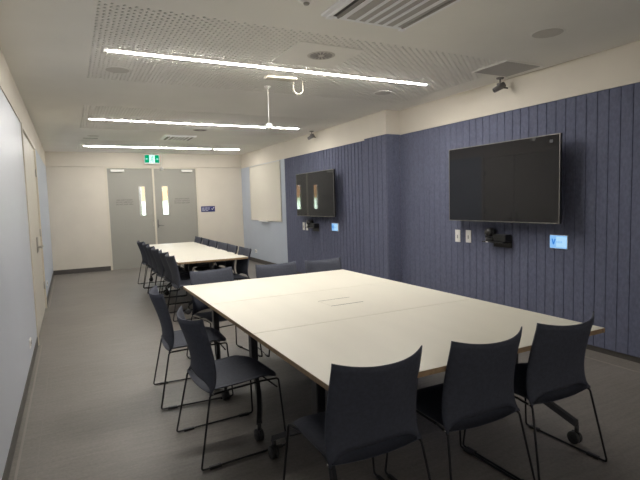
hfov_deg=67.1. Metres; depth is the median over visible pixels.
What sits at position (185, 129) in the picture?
air diffuser
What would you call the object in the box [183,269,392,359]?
folding table
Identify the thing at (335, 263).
chair
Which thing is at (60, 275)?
trim
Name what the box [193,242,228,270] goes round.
chair
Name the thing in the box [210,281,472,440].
folding table
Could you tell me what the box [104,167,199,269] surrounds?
door
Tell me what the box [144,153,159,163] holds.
exit sign
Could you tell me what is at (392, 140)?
wall
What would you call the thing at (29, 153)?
door
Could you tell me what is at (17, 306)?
wall panel
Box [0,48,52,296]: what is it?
wall
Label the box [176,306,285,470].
chair
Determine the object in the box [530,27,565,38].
ceiling speaker
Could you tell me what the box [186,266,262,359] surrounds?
chair
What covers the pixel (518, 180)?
television
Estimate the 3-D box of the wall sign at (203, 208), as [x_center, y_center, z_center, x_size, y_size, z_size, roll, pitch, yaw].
[-2.814,-0.781,12.139,0.350,0.140,0.016,-4,5,-27]
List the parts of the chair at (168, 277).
backrest, sled leg, seat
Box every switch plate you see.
[455,230,459,241]
[466,230,470,242]
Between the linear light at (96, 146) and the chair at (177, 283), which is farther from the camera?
the linear light at (96, 146)
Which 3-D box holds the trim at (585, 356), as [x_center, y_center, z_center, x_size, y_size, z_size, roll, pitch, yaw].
[3.335,1.169,2.508,0.020,0.001,9.630,-4,5,-27]
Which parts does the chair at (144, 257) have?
backrest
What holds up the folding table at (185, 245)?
on the floor
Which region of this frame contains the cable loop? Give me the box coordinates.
[293,82,303,94]
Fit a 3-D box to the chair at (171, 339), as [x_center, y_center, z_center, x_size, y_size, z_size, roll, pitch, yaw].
[-1.027,0.775,3.772,0.546,0.834,0.556,-4,5,-24]
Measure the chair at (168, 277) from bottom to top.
0.834 m
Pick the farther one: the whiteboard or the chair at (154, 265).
the whiteboard
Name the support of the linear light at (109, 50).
attached to the ceiling panel at (443, 70)
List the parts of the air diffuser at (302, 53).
swirl plate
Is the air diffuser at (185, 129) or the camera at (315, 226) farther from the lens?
the camera at (315, 226)
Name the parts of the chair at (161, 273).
backrest, seat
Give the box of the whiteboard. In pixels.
[249,160,281,221]
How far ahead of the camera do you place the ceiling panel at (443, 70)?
4.21 m
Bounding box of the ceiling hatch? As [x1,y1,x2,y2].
[471,60,543,76]
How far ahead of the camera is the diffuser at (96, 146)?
10.18 m
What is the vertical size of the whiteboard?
1.312 m
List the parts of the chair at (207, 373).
backrest, sled leg, seat, sled leg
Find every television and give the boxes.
[296,169,335,216]
[449,133,562,223]
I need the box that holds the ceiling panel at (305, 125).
[80,105,344,135]
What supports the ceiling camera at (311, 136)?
attached to the ceiling at (45, 44)
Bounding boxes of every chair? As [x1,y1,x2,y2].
[137,240,170,287]
[142,242,176,292]
[146,244,186,297]
[149,285,233,409]
[151,247,189,304]
[159,250,191,311]
[165,253,201,321]
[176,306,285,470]
[182,238,209,266]
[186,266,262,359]
[192,240,217,266]
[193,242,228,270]
[194,236,202,243]
[225,244,237,273]
[233,246,250,280]
[255,261,296,356]
[283,345,430,479]
[305,257,341,272]
[385,326,535,479]
[462,311,607,479]
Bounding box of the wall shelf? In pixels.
[482,235,511,247]
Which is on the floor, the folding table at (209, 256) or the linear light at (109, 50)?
the folding table at (209, 256)
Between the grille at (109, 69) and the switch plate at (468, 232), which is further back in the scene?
the switch plate at (468, 232)
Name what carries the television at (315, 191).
attached to the wall at (618, 66)
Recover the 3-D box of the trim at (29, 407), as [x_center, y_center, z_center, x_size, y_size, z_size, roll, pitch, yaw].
[-2.079,1.251,3.433,0.014,0.001,16.250,-4,5,-27]
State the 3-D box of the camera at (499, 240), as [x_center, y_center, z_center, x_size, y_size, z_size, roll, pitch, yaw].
[1.945,-0.022,5.314,0.144,0.211,0.300,-4,5,-27]
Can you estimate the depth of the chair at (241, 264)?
6.94 m
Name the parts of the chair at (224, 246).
seat, backrest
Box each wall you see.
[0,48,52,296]
[45,151,243,270]
[241,40,639,278]
[386,134,401,281]
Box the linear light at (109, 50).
[103,45,430,85]
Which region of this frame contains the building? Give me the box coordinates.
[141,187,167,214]
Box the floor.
[8,260,639,479]
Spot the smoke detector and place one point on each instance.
(304, 2)
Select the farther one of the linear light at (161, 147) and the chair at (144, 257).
the linear light at (161, 147)
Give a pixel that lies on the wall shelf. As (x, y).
(505, 241)
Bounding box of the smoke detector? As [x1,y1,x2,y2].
[299,0,313,5]
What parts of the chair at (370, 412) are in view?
sled leg, seat, backrest, sled leg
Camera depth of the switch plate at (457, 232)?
5.94 m
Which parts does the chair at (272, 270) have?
backrest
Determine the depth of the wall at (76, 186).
10.99 m
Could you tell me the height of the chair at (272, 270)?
0.834 m
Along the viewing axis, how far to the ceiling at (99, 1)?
3.76 m
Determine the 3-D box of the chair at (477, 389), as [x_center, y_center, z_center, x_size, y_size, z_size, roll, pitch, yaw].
[0.698,0.834,2.429,0.556,0.834,0.546,-4,5,-27]
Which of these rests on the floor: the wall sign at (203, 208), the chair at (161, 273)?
the chair at (161, 273)
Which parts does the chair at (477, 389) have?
sled leg, seat, backrest, sled leg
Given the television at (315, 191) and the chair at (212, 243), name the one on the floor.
the chair at (212, 243)
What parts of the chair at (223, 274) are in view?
sled leg, seat, backrest, sled leg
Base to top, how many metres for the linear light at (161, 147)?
0.052 m
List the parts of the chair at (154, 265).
backrest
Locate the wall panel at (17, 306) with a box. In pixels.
[0,88,36,479]
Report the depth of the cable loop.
4.98 m
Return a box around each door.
[20,122,46,345]
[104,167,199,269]
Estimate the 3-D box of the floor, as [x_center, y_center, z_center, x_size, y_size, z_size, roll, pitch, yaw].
[-0.051,1.160,4.455,5.219,0.100,16.600,-4,5,-27]
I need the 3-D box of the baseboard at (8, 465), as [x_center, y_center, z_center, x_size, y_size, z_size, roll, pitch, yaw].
[-2.132,1.204,3.430,0.024,0.100,16.300,-4,5,-27]
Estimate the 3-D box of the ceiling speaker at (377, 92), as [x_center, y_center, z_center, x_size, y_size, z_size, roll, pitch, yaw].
[0.733,-1.716,5.632,0.220,0.004,0.220,-4,5,-27]
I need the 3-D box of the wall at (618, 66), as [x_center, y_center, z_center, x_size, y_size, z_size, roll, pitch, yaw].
[1.986,-0.382,5.413,0.535,2.700,16.600,-4,5,-27]
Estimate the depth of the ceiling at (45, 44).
3.89 m
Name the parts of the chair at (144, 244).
backrest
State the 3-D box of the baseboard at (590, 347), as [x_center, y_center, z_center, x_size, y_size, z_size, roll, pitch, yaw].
[1.886,0.919,5.504,0.253,0.100,16.300,-4,5,-27]
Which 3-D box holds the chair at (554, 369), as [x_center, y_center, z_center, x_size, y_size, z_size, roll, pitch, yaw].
[1.190,0.799,2.687,0.556,0.834,0.546,-4,5,-27]
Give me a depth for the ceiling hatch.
4.67 m
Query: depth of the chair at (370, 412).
1.97 m
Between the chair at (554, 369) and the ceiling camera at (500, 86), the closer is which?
the chair at (554, 369)
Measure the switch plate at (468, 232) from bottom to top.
0.150 m
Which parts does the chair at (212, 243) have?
seat, backrest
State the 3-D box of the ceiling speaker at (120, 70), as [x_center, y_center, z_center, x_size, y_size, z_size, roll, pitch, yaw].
[-1.836,-1.539,4.374,0.230,0.004,0.230,-4,5,-27]
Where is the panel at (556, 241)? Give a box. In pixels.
[550,235,567,248]
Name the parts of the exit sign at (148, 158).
pictogram panel, green panel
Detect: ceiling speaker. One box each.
[104,66,130,73]
[373,91,391,94]
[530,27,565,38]
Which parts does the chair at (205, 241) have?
backrest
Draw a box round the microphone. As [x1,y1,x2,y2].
[264,86,271,128]
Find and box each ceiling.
[0,0,639,154]
[92,1,429,61]
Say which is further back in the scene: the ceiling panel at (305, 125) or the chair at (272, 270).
the ceiling panel at (305, 125)
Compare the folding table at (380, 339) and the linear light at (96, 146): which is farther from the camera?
the linear light at (96, 146)
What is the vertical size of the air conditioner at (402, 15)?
0.045 m
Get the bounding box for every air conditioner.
[161,135,196,140]
[321,0,460,31]
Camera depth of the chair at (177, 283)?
6.16 m
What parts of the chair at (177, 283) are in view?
backrest, seat, sled leg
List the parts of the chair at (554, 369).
sled leg, seat, backrest, sled leg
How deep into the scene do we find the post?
15.21 m
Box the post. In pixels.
[139,187,142,214]
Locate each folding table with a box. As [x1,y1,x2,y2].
[149,242,213,292]
[162,248,247,313]
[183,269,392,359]
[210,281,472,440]
[253,299,604,479]
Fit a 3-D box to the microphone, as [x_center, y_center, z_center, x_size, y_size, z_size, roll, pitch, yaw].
[-0.554,-1.418,5.174,0.070,0.450,0.070,-4,5,-27]
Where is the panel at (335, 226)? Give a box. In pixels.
[332,223,338,230]
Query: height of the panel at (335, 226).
0.133 m
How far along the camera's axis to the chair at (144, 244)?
8.23 m
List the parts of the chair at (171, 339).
backrest, sled leg, seat, sled leg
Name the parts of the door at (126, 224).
vision frame, vision frame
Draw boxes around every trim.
[14,275,55,479]
[35,275,60,479]
[585,356,639,372]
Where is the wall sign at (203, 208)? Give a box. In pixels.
[201,206,214,211]
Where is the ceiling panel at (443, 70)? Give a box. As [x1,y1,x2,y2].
[86,0,500,102]
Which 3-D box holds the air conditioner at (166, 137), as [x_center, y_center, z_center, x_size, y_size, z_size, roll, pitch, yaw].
[-2.590,-1.863,8.828,0.552,0.036,0.552,-4,5,-27]
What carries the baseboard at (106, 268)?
attached to the wall at (76, 186)
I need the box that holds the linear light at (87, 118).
[87,118,299,128]
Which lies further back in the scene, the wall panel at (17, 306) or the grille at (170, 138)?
the grille at (170, 138)
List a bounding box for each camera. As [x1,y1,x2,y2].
[305,220,318,230]
[307,131,315,139]
[482,228,511,247]
[492,77,507,92]
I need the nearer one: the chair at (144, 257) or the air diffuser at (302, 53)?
the air diffuser at (302, 53)
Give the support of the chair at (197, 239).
on the floor
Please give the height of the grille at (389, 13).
0.005 m
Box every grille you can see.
[105,67,128,72]
[168,137,188,139]
[347,0,438,26]
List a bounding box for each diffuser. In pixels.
[96,146,195,148]
[178,127,221,132]
[271,41,363,68]
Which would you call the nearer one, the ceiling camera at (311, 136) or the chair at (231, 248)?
the chair at (231, 248)
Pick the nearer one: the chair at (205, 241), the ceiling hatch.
the ceiling hatch
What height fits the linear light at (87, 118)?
0.052 m
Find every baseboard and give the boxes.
[2,271,53,479]
[54,266,110,274]
[249,257,639,362]

